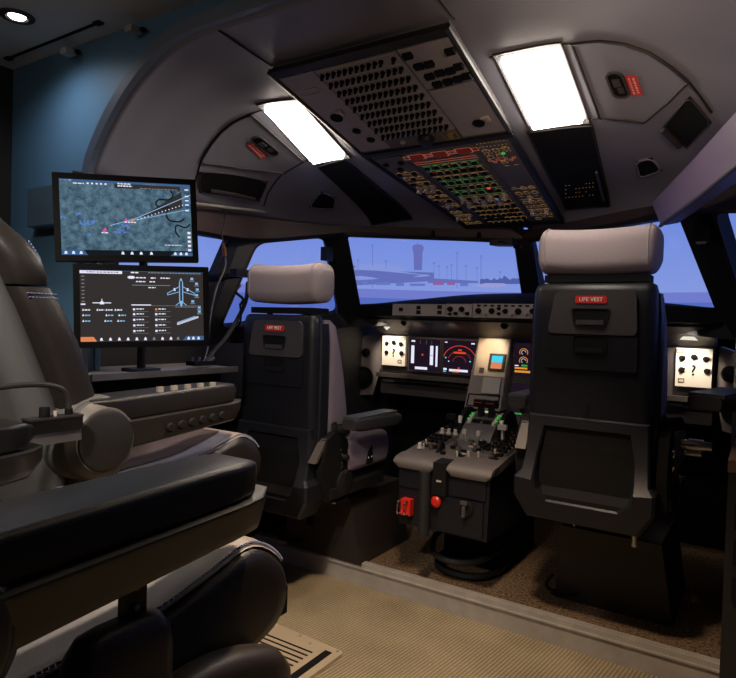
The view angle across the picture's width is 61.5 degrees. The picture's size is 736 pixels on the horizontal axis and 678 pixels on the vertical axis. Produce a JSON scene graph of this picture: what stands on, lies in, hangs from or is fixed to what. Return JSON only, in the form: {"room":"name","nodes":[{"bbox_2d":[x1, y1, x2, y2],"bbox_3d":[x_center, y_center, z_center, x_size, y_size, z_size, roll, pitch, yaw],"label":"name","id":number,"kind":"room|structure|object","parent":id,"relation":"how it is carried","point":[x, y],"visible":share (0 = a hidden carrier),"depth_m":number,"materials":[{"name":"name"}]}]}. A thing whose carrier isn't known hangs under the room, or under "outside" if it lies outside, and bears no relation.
{"room":"flight simulator","nodes":[
{"label":"flight simulator","id":0,"kind":"room"},
{"bbox_2d":[0,65,13,226],"bbox_3d":[-2.082,-0.047,1.367,0.060,2.100,2.480,3,2,33],"label":"wall","id":1,"kind":"structure","parent":0,"point":[6,74],"depth_m":2.35,"materials":[{"name":"black"}]},
{"bbox_2d":[0,0,198,69],"bbox_3d":[-0.800,-1.003,0.535,3.100,0.070,2.480,3,2,33],"label":"ceiling","id":2,"kind":"structure","parent":0,"point":[54,18],"depth_m":1.95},
{"bbox_2d":[0,8,35,24],"bbox_3d":[-1.099,-1.007,1.935,0.103,0.008,0.103,3,2,33],"label":"recessed light","id":3,"kind":"object","parent":2,"relation":"in","point":[17,16],"visible":1,"depth_m":1.93,"materials":[{"name":"grey plastic"}]},
{"bbox_2d":[3,20,103,60],"bbox_3d":[-1.083,-1.012,2.107,0.574,0.006,0.022,3,2,33],"label":"ceiling slot","id":4,"kind":"object","parent":2,"relation":"attached to","point":[98,23],"visible":1,"depth_m":2.08,"materials":[{"name":"black"}]},
{"bbox_2d":[60,46,80,56],"bbox_3d":[-1.010,-0.974,2.099,0.047,0.018,0.046,3,2,33],"label":"washer","id":5,"kind":"object","parent":2,"relation":"attached to","point":[69,52],"visible":1,"depth_m":2.09,"materials":[{"name":"grey metal"}]},
{"bbox_2d":[125,23,146,35],"bbox_3d":[-0.718,-0.955,1.911,0.047,0.018,0.046,3,2,33],"label":"washer","id":6,"kind":"object","parent":2,"relation":"attached to","point":[131,29],"visible":1,"depth_m":1.90,"materials":[{"name":"grey metal"}]},
{"bbox_2d":[11,0,234,381],"bbox_3d":[-0.157,0.056,1.607,2.940,2.120,0.020,3,2,33],"label":"wall","id":7,"kind":"structure","parent":0,"point":[59,100],"depth_m":2.19,"materials":[{"name":"blue paint"}]},
{"bbox_2d":[27,184,53,229],"bbox_3d":[-1.092,-0.463,2.158,0.256,0.139,0.058,3,2,33],"label":"wall box","id":8,"kind":"object","parent":7,"relation":"attached to","point":[39,199],"visible":0.54,"depth_m":2.16,"materials":[{"name":"blue paint"}]},
{"bbox_2d":[77,0,289,371],"bbox_3d":[-0.080,0.085,1.499,2.079,1.913,0.092,3,2,33],"label":"trim","id":9,"kind":"structure","parent":7,"relation":"attached to","point":[235,9],"depth_m":1.80,"materials":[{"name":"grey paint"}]},
{"bbox_2d":[218,0,455,67],"bbox_3d":[-0.096,-0.829,1.629,0.617,0.027,0.220,3,2,33],"label":"trim","id":10,"kind":"structure","parent":7,"relation":"attached to","point":[441,1],"depth_m":1.75,"materials":[{"name":"black plastic"}]},
{"bbox_2d":[522,185,735,241],"bbox_3d":[0.982,-0.434,1.950,0.478,0.142,2.126,2,1,0],"label":"trim","id":11,"kind":"structure","parent":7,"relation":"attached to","point":[724,202],"depth_m":2.41,"materials":[{"name":"grey paint"}]},
{"bbox_2d":[100,324,393,475],"bbox_3d":[-0.499,0.411,3.043,0.153,1.000,2.051,3,2,41],"label":"wall","id":12,"kind":"structure","parent":0,"point":[229,354],"depth_m":3.11,"materials":[{"name":"grey plastic"}]},
{"bbox_2d":[88,363,237,427],"bbox_3d":[-0.814,0.506,2.241,0.304,0.809,0.620,3,2,33],"label":"shelf","id":13,"kind":"object","parent":12,"relation":"attached to","point":[105,375],"visible":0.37,"depth_m":2.17,"materials":[{"name":"dark grey plastic"}]},
{"bbox_2d":[121,263,160,371],"bbox_3d":[-0.759,-0.199,2.065,0.128,0.620,0.136,3,2,33],"label":"monitor stand","id":14,"kind":"object","parent":13,"relation":"on","point":[141,351],"visible":0.16,"depth_m":2.09,"materials":[{"name":"black plastic"}]},
{"bbox_2d":[52,172,198,262],"bbox_3d":[-0.765,-0.379,1.971,0.436,0.294,0.068,1,2,-22],"label":"monitor","id":15,"kind":"object","parent":14,"relation":"attached to","point":[98,218],"visible":1,"depth_m":1.94,"materials":[{"name":"black plastic"}]},
{"bbox_2d":[73,264,209,347],"bbox_3d":[-0.719,-0.104,1.981,0.412,0.273,0.067,1,2,-21],"label":"monitor","id":16,"kind":"object","parent":14,"relation":"attached to","point":[115,306],"visible":1,"depth_m":1.95,"materials":[{"name":"black plastic"}]},
{"bbox_2d":[186,356,215,365],"bbox_3d":[-0.624,0.082,2.313,0.053,0.033,0.100,3,2,33],"label":"power strip","id":17,"kind":"object","parent":13,"relation":"on","point":[199,362],"visible":1,"depth_m":2.29,"materials":[{"name":"black plastic"}]},
{"bbox_2d":[207,269,248,360],"bbox_3d":[-0.615,-0.107,2.566,0.288,0.398,0.399,3,2,33],"label":"clamp arm","id":18,"kind":"object","parent":13,"relation":"on","point":[236,334],"visible":0.83,"depth_m":2.60,"materials":[{"name":"black plastic"}]},
{"bbox_2d":[102,240,238,320],"bbox_3d":[-0.860,-0.241,2.536,0.140,0.545,0.814,3,2,33],"label":"window","id":19,"kind":"structure","parent":12,"relation":"in","point":[217,266],"depth_m":2.79,"materials":[{"name":"black"}]},
{"bbox_2d":[210,237,350,344],"bbox_3d":[-0.355,-0.274,3.006,0.863,0.616,0.262,0,2,-43],"label":"window","id":20,"kind":"structure","parent":12,"relation":"in","point":[244,252],"depth_m":2.86,"materials":[{"name":"black"}]},
{"bbox_2d":[320,247,333,260],"bbox_3d":[-0.199,-0.416,3.018,0.045,0.068,0.060,3,2,33],"label":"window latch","id":21,"kind":"structure","parent":20,"relation":"attached to","point":[326,252],"depth_m":3.00,"materials":[{"name":"black plastic"}]},
{"bbox_2d":[338,228,523,326],"bbox_3d":[0.360,-0.307,3.112,1.011,0.521,0.398,2,1,8],"label":"window","id":22,"kind":"structure","parent":12,"relation":"in","point":[353,301],"depth_m":3.10,"materials":[{"name":"black"}]},
{"bbox_2d":[489,238,521,248],"bbox_3d":[0.659,-0.453,2.943,0.145,0.049,0.076,3,2,33],"label":"standby compass","id":23,"kind":"object","parent":22,"relation":"attached to","point":[506,242],"visible":1,"depth_m":2.92,"materials":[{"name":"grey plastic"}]},
{"bbox_2d":[251,532,719,677],"bbox_3d":[0.291,0.989,2.369,2.500,0.096,0.042,3,2,33],"label":"trim","id":24,"kind":"structure","parent":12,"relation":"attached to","point":[654,658],"depth_m":2.20,"materials":[{"name":"metal"}]},
{"bbox_2d":[94,0,735,230],"bbox_3d":[0.341,-0.669,2.209,2.149,0.369,1.719,3,2,33],"label":"ceiling","id":25,"kind":"structure","parent":0,"point":[205,82],"depth_m":1.84,"materials":[{"name":"paint"}]},
{"bbox_2d":[196,202,265,212],"bbox_3d":[-0.554,-0.567,2.689,0.017,0.068,0.580,3,2,33],"label":"trim","id":26,"kind":"structure","parent":25,"relation":"attached to","point":[197,203],"depth_m":2.63,"materials":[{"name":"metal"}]},
{"bbox_2d":[203,209,226,359],"bbox_3d":[-0.606,-0.229,2.486,0.041,0.635,0.275,2,1,-2],"label":"cable","id":27,"kind":"object","parent":26,"relation":"hanging from","point":[224,252],"visible":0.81,"depth_m":2.51,"materials":[{"name":"black rubber"}]},
{"bbox_2d":[198,171,267,201],"bbox_3d":[-0.551,-0.626,2.541,0.138,0.080,0.353,3,2,44],"label":"pocket","id":28,"kind":"object","parent":25,"relation":"attached to","point":[217,183],"visible":1,"depth_m":2.54,"materials":[{"name":"black plastic"}]},
{"bbox_2d":[200,114,303,174],"bbox_3d":[-0.443,-0.733,2.390,0.287,0.140,0.351,3,2,33],"label":"door","id":29,"kind":"structure","parent":25,"relation":"attached to","point":[246,143],"depth_m":2.35,"materials":[{"name":"grey paint"}]},
{"bbox_2d":[72,171,522,241],"bbox_3d":[-0.229,-0.490,2.728,2.005,0.142,0.610,1,2,-31],"label":"trim","id":30,"kind":"structure","parent":25,"relation":"attached to","point":[237,227],"depth_m":2.91,"materials":[{"name":"grey paint"}]},
{"bbox_2d":[256,99,350,165],"bbox_3d":[-0.226,-0.748,2.254,0.180,0.131,0.390,2,2,28],"label":"dome light","id":31,"kind":"object","parent":25,"relation":"attached to","point":[299,125],"visible":0.99,"depth_m":2.22,"materials":[{"name":"glowing white light diffuser"},{"name":"plastic"}]},
{"bbox_2d":[309,191,335,209],"bbox_3d":[-0.192,-0.622,2.785,0.117,0.052,0.145,1,1,-19],"label":"ceiling speaker","id":32,"kind":"object","parent":25,"relation":"attached to","point":[323,200],"visible":1,"depth_m":2.79,"materials":[{"name":"black plastic"}]},
{"bbox_2d":[317,159,412,225],"bbox_3d":[-0.023,-0.623,2.705,0.194,0.168,0.623,3,2,30],"label":"panel","id":33,"kind":"object","parent":25,"relation":"attached to","point":[376,204],"visible":1,"depth_m":2.71,"materials":[{"name":"black plastic"}]},
{"bbox_2d":[267,20,512,155],"bbox_3d":[0.084,-0.740,1.924,0.610,0.165,0.509,3,2,33],"label":"breaker panel","id":34,"kind":"object","parent":25,"relation":"attached to","point":[422,86],"visible":1,"depth_m":1.86,"materials":[{"name":"black plastic"}]},
{"bbox_2d":[330,114,342,121],"bbox_3d":[-0.105,-0.736,2.059,0.044,0.005,0.044,3,-12,33],"label":"outlet","id":35,"kind":"object","parent":34,"relation":"attached to","point":[333,117],"depth_m":2.06,"materials":[{"name":"black plastic"}]},
{"bbox_2d":[352,128,360,133],"bbox_3d":[-0.040,-0.713,2.122,0.030,0.005,0.030,3,-12,33],"label":"outlet","id":36,"kind":"object","parent":34,"relation":"attached to","point":[354,130],"depth_m":2.12,"materials":[{"name":"black plastic"}]},
{"bbox_2d":[367,137,374,142],"bbox_3d":[0.010,-0.697,2.167,0.030,0.005,0.030,3,-12,33],"label":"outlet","id":37,"kind":"object","parent":34,"relation":"attached to","point":[369,139],"depth_m":2.17,"materials":[{"name":"black plastic"}]},
{"bbox_2d":[417,134,434,146],"bbox_3d":[0.196,-0.673,2.103,0.060,0.024,0.060,3,-12,33],"label":"knob","id":38,"kind":"object","parent":34,"relation":"attached to","point":[425,140],"depth_m":2.09,"materials":[{"name":"black plastic"}]},
{"bbox_2d":[397,37,474,89],"bbox_3d":[0.191,-0.756,1.703,0.153,0.049,0.184,3,2,32],"label":"switch","id":39,"kind":"object","parent":34,"relation":"attached to","point":[434,63],"depth_m":1.69,"materials":[{"name":"black plastic"}]},
{"bbox_2d":[472,120,484,126],"bbox_3d":[0.349,-0.681,1.953,0.040,0.005,0.040,3,-12,33],"label":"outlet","id":40,"kind":"object","parent":34,"relation":"attached to","point":[475,123],"depth_m":1.95,"materials":[{"name":"black plastic"}]},
{"bbox_2d":[430,230,434,237],"bbox_3d":[0.305,-0.491,2.895,0.024,0.032,0.024,3,2,33],"label":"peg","id":41,"kind":"object","parent":25,"relation":"attached to","point":[432,231],"visible":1,"depth_m":2.89,"materials":[{"name":"black"}]},
{"bbox_2d":[195,43,712,206],"bbox_3d":[0.128,-0.657,2.106,1.836,0.269,0.470,3,2,33],"label":"trim","id":42,"kind":"structure","parent":25,"relation":"attached to","point":[564,44],"depth_m":1.68,"materials":[{"name":"black plastic"}]},
{"bbox_2d":[361,130,564,228],"bbox_3d":[0.445,-0.608,2.493,0.586,0.182,0.847,3,2,33],"label":"switch panel","id":43,"kind":"object","parent":25,"relation":"attached to","point":[485,181],"visible":0.99,"depth_m":2.39,"materials":[{"name":"black plastic"}]},
{"bbox_2d":[492,41,590,131],"bbox_3d":[0.508,-0.716,1.784,0.192,0.125,0.360,3,2,33],"label":"dome light","id":44,"kind":"object","parent":25,"relation":"attached to","point":[542,83],"visible":1,"depth_m":1.75,"materials":[{"name":"frosted translucent plastic"},{"name":"glowing light emitter"}]},
{"bbox_2d":[527,124,609,209],"bbox_3d":[0.761,-0.598,2.254,0.207,0.149,0.712,2,2,28],"label":"panel","id":45,"kind":"object","parent":25,"relation":"attached to","point":[570,157],"visible":1,"depth_m":2.17,"materials":[{"name":"black plastic"}]},
{"bbox_2d":[570,40,689,123],"bbox_3d":[0.718,-0.692,1.653,0.268,0.132,0.346,3,2,33],"label":"panel","id":46,"kind":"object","parent":25,"relation":"attached to","point":[623,81],"depth_m":1.63,"materials":[{"name":"grey paint"}]},
{"bbox_2d":[635,157,661,177],"bbox_3d":[0.946,-0.578,2.085,0.082,0.032,0.161,3,2,33],"label":"ceiling speaker","id":47,"kind":"object","parent":25,"relation":"attached to","point":[645,167],"visible":1,"depth_m":2.08,"materials":[{"name":"black plastic"}]},
{"bbox_2d":[660,96,711,148],"bbox_3d":[0.891,-0.602,1.739,0.103,0.057,0.298,2,1,11],"label":"pocket","id":48,"kind":"object","parent":25,"relation":"attached to","point":[689,121],"visible":1,"depth_m":1.73,"materials":[{"name":"black plastic"}]},
{"bbox_2d":[652,113,735,227],"bbox_3d":[0.899,-0.455,1.572,0.108,0.176,1.104,2,1,13],"label":"window valance","id":49,"kind":"object","parent":25,"relation":"attached to","point":[712,171],"visible":0.98,"depth_m":1.69,"materials":[{"name":"purple paint"}]},
{"bbox_2d":[277,561,660,677],"bbox_3d":[-0.603,1.073,0.989,3.200,0.060,3.360,3,2,33],"label":"floor","id":50,"kind":"structure","parent":0,"point":[378,634],"depth_m":2.13,"materials":[{"name":"carpet"}]},
{"bbox_2d":[0,218,260,500],"bbox_3d":[-0.746,0.337,1.647,0.636,1.370,0.953,3,2,33],"label":"seat","id":51,"kind":"object","parent":50,"relation":"on","point":[123,431],"visible":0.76,"depth_m":1.32,"materials":[{"name":"black leather"}]},
{"bbox_2d":[0,436,260,500],"bbox_3d":[-0.693,0.359,1.730,0.524,0.178,0.623,3,2,33],"label":"seat cushion","id":52,"kind":"object","parent":51,"relation":"on","point":[175,447],"depth_m":1.72,"materials":[{"name":"black leather"}]},
{"bbox_2d":[117,427,257,473],"bbox_3d":[-0.694,0.302,1.724,0.496,0.076,0.614,3,2,33],"label":"cushion","id":53,"kind":"object","parent":51,"relation":"on","point":[205,441],"depth_m":1.74,"materials":[{"name":"grey leather"}]},
{"bbox_2d":[0,419,290,677],"bbox_3d":[-0.536,0.364,0.810,0.636,1.370,0.953,3,2,33],"label":"seat","id":54,"kind":"object","parent":50,"relation":"on","point":[153,571],"visible":1,"depth_m":0.71,"materials":[{"name":"black leather"}]},
{"bbox_2d":[0,382,83,434],"bbox_3d":[-0.679,0.132,1.135,0.036,0.101,0.317,3,2,33],"label":"gooseneck microphone","id":55,"kind":"object","parent":54,"relation":"attached to","point":[45,423],"visible":0.99,"depth_m":1.21,"materials":[{"name":"black plastic"}]},
{"bbox_2d":[64,408,72,414],"bbox_3d":[-0.606,0.146,1.250,0.016,0.014,0.016,3,2,33],"label":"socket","id":56,"kind":"object","parent":55,"relation":"attached to","point":[67,411],"depth_m":1.24,"materials":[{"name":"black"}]},
{"bbox_2d":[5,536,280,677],"bbox_3d":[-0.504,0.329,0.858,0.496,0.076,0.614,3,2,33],"label":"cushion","id":57,"kind":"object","parent":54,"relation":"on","point":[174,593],"depth_m":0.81,"materials":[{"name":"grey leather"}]},
{"bbox_2d":[43,546,285,677],"bbox_3d":[-0.503,0.386,0.864,0.524,0.178,0.623,3,2,33],"label":"seat cushion","id":58,"kind":"object","parent":54,"relation":"on","point":[228,596],"depth_m":0.85,"materials":[{"name":"black leather"}]},
{"bbox_2d":[258,623,341,677],"bbox_3d":[-0.434,1.017,1.965,0.542,0.015,0.524,3,2,33],"label":"floor plate","id":59,"kind":"object","parent":50,"relation":"on","point":[307,657],"visible":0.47,"depth_m":2.01,"materials":[{"name":"beige metal"}]},
{"bbox_2d":[263,517,724,658],"bbox_3d":[0.663,0.991,2.945,2.500,0.085,1.360,3,2,33],"label":"floor","id":60,"kind":"structure","parent":0,"point":[696,628],"depth_m":2.43,"materials":[{"name":"brown carpet"}]},
{"bbox_2d":[216,394,286,536],"bbox_3d":[-0.512,0.510,2.961,0.152,0.805,0.464,3,2,33],"label":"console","id":61,"kind":"object","parent":60,"relation":"on","point":[268,520],"visible":0.02,"depth_m":2.91,"materials":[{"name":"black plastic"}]},
{"bbox_2d":[236,262,407,565],"bbox_3d":[-0.204,0.312,2.691,0.648,1.232,0.752,3,2,33],"label":"seat","id":62,"kind":"object","parent":60,"relation":"on","point":[321,464],"visible":0.95,"depth_m":2.42,"materials":[{"name":"black plastic"}]},
{"bbox_2d":[251,307,328,314],"bbox_3d":[-0.315,-0.113,2.476,0.320,0.024,0.100,3,2,33],"label":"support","id":63,"kind":"object","parent":62,"relation":"on","point":[269,310],"depth_m":2.42,"materials":[{"name":"black metal"}]},
{"bbox_2d":[322,320,346,436],"bbox_3d":[-0.278,0.177,2.554,0.412,0.515,0.170,3,2,33],"label":"backrest cushion","id":64,"kind":"object","parent":62,"relation":"on","point":[335,399],"depth_m":2.40,"materials":[{"name":"fabric"}]},
{"bbox_2d":[345,429,388,470],"bbox_3d":[-0.194,0.453,2.704,0.476,0.151,0.350,3,2,33],"label":"seat cushion","id":65,"kind":"object","parent":62,"relation":"on","point":[364,450],"depth_m":2.56,"materials":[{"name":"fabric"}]},
{"bbox_2d":[393,399,533,579],"bbox_3d":[0.459,0.606,2.601,0.401,0.690,0.787,3,2,33],"label":"pedestal","id":66,"kind":"object","parent":60,"relation":"on","point":[457,482],"visible":0.91,"depth_m":2.39,"materials":[{"name":"grey painted metal"},{"name":"dark grey plastic"},{"name":"black plastic"}]},
{"bbox_2d":[462,429,466,440],"bbox_3d":[0.403,0.399,2.557,0.016,0.053,0.029,3,2,33],"label":"switch","id":67,"kind":"object","parent":66,"relation":"attached to","point":[464,431],"depth_m":2.55,"materials":[{"name":"beige plastic"}]},
{"bbox_2d":[476,431,480,439],"bbox_3d":[0.455,0.401,2.523,0.016,0.053,0.029,3,2,33],"label":"switch","id":68,"kind":"object","parent":66,"relation":"attached to","point":[478,433],"depth_m":2.51,"materials":[{"name":"beige plastic"}]},
{"bbox_2d":[370,319,717,425],"bbox_3d":[0.734,0.162,2.996,1.650,0.484,0.230,3,2,33],"label":"panel","id":69,"kind":"object","parent":60,"relation":"on","point":[493,365],"visible":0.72,"depth_m":3.08,"materials":[{"name":"grey plastic"}]},
{"bbox_2d":[359,333,380,394],"bbox_3d":[-0.021,0.140,3.467,0.209,0.350,0.055,1,1,-21],"label":"outlet panel","id":70,"kind":"object","parent":69,"relation":"attached to","point":[371,344],"visible":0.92,"depth_m":3.48,"materials":[{"name":"black plastic"}]},
{"bbox_2d":[359,366,372,387],"bbox_3d":[-0.031,0.215,3.461,0.123,0.123,0.014,1,1,-15],"label":"outlet","id":71,"kind":"object","parent":70,"relation":"attached to","point":[366,372],"depth_m":3.46,"materials":[{"name":"black plastic"}]},
{"bbox_2d":[356,293,723,325],"bbox_3d":[0.739,-0.146,2.982,1.720,0.152,0.467,3,2,33],"label":"glareshield","id":72,"kind":"object","parent":69,"relation":"on","point":[498,307],"visible":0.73,"depth_m":2.91,"materials":[{"name":"black plastic"}]},
{"bbox_2d":[716,346,734,432],"bbox_3d":[1.470,0.209,2.503,0.067,0.350,0.208,2,1,-6],"label":"outlet panel","id":73,"kind":"object","parent":69,"relation":"attached to","point":[726,361],"visible":0.59,"depth_m":2.53,"materials":[{"name":"black plastic"}]},
{"bbox_2d":[720,412,731,424],"bbox_3d":[1.467,0.284,2.495,0.014,0.123,0.123,1,1,-10],"label":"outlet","id":74,"kind":"object","parent":73,"relation":"attached to","point":[726,417],"depth_m":2.52,"materials":[{"name":"black plastic"}]},
{"bbox_2d":[508,223,735,627],"bbox_3d":[0.923,0.305,2.196,0.771,1.339,0.752,3,2,33],"label":"seat","id":75,"kind":"object","parent":60,"relation":"on","point":[599,454],"visible":1,"depth_m":1.98,"materials":[{"name":"black plastic"}]},
{"bbox_2d":[545,274,653,283],"bbox_3d":[0.751,-0.195,2.019,0.320,0.024,0.100,3,2,33],"label":"bracket","id":76,"kind":"object","parent":75,"relation":"on","point":[549,278],"depth_m":1.97,"materials":[{"name":"black"}]},
{"bbox_2d":[659,292,667,430],"bbox_3d":[0.789,0.095,2.098,0.412,0.515,0.170,3,2,33],"label":"backrest cushion","id":77,"kind":"object","parent":75,"relation":"on","point":[663,418],"depth_m":1.94,"materials":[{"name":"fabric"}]},
{"bbox_2d":[674,430,685,473],"bbox_3d":[0.873,0.371,2.247,0.476,0.151,0.350,3,2,33],"label":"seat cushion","id":78,"kind":"object","parent":75,"relation":"on","point":[679,436],"depth_m":2.08,"materials":[{"name":"fabric"}]},
{"bbox_2d":[719,438,735,677],"bbox_3d":[1.184,0.588,1.867,0.167,0.805,0.464,3,2,33],"label":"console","id":79,"kind":"object","parent":60,"relation":"on","point":[727,669],"visible":1,"depth_m":1.72,"materials":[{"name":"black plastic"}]},
{"bbox_2d":[391,334,735,550],"bbox_3d":[0.945,0.447,3.344,1.900,1.000,0.050,3,2,33],"label":"panel","id":80,"kind":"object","parent":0,"point":[700,509],"depth_m":2.93,"materials":[{"name":"black plastic"}]},
{"bbox_2d":[512,229,538,292],"bbox_3d":[0.805,-0.336,3.070,0.100,0.370,0.305,3,2,33],"label":"trim","id":81,"kind":"structure","parent":80,"relation":"attached to","point":[527,270],"depth_m":3.03,"materials":[{"name":"black plastic"}]},
{"bbox_2d":[731,342,735,448],"bbox_3d":[1.266,0.492,1.905,0.153,1.000,2.051,2,2,24],"label":"wall","id":82,"kind":"structure","parent":0,"point":[733,432],"depth_m":2.37,"materials":[{"name":"grey plastic"}]},
{"bbox_2d":[529,213,733,339],"bbox_3d":[1.024,-0.276,2.684,0.398,0.521,1.011,1,2,-33],"label":"window","id":83,"kind":"structure","parent":82,"relation":"in","point":[702,255],"depth_m":2.33,"materials":[{"name":"black plastic"}]},
{"bbox_2d":[701,212,735,340],"bbox_3d":[1.218,-0.201,1.992,0.262,0.616,0.863,2,1,19],"label":"window","id":84,"kind":"structure","parent":82,"relation":"in","point":[723,240],"depth_m":2.22,"materials":[{"name":"black"}]},
{"bbox_2d":[693,219,710,245],"bbox_3d":[1.187,-0.378,2.192,0.050,0.086,0.075,3,2,33],"label":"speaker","id":85,"kind":"object","parent":84,"relation":"attached to","point":[702,227],"visible":0.96,"depth_m":2.17},
{"label":"outside","id":86,"kind":"structure","parent":0,"visible":0},
{"bbox_2d":[119,213,735,322],"bbox_3d":[0.713,-0.500,2.917,6.440,3.500,4.560,3,2,33],"label":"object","id":87,"kind":"object","parent":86,"point":[386,270],"visible":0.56,"depth_m":5.24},
{"bbox_2d":[224,292,713,322],"bbox_3d":[0.678,0.467,2.932,6.368,1.485,4.509,3,2,33],"label":"picture","id":88,"kind":"object","parent":87,"relation":"attached to","point":[234,309],"depth_m":5.14},
{"bbox_2d":[237,283,711,302],"bbox_3d":[0.681,0.439,2.934,6.392,1.580,4.526,3,2,33],"label":"picture","id":89,"kind":"object","parent":87,"relation":"attached to","point":[367,294],"depth_m":5.29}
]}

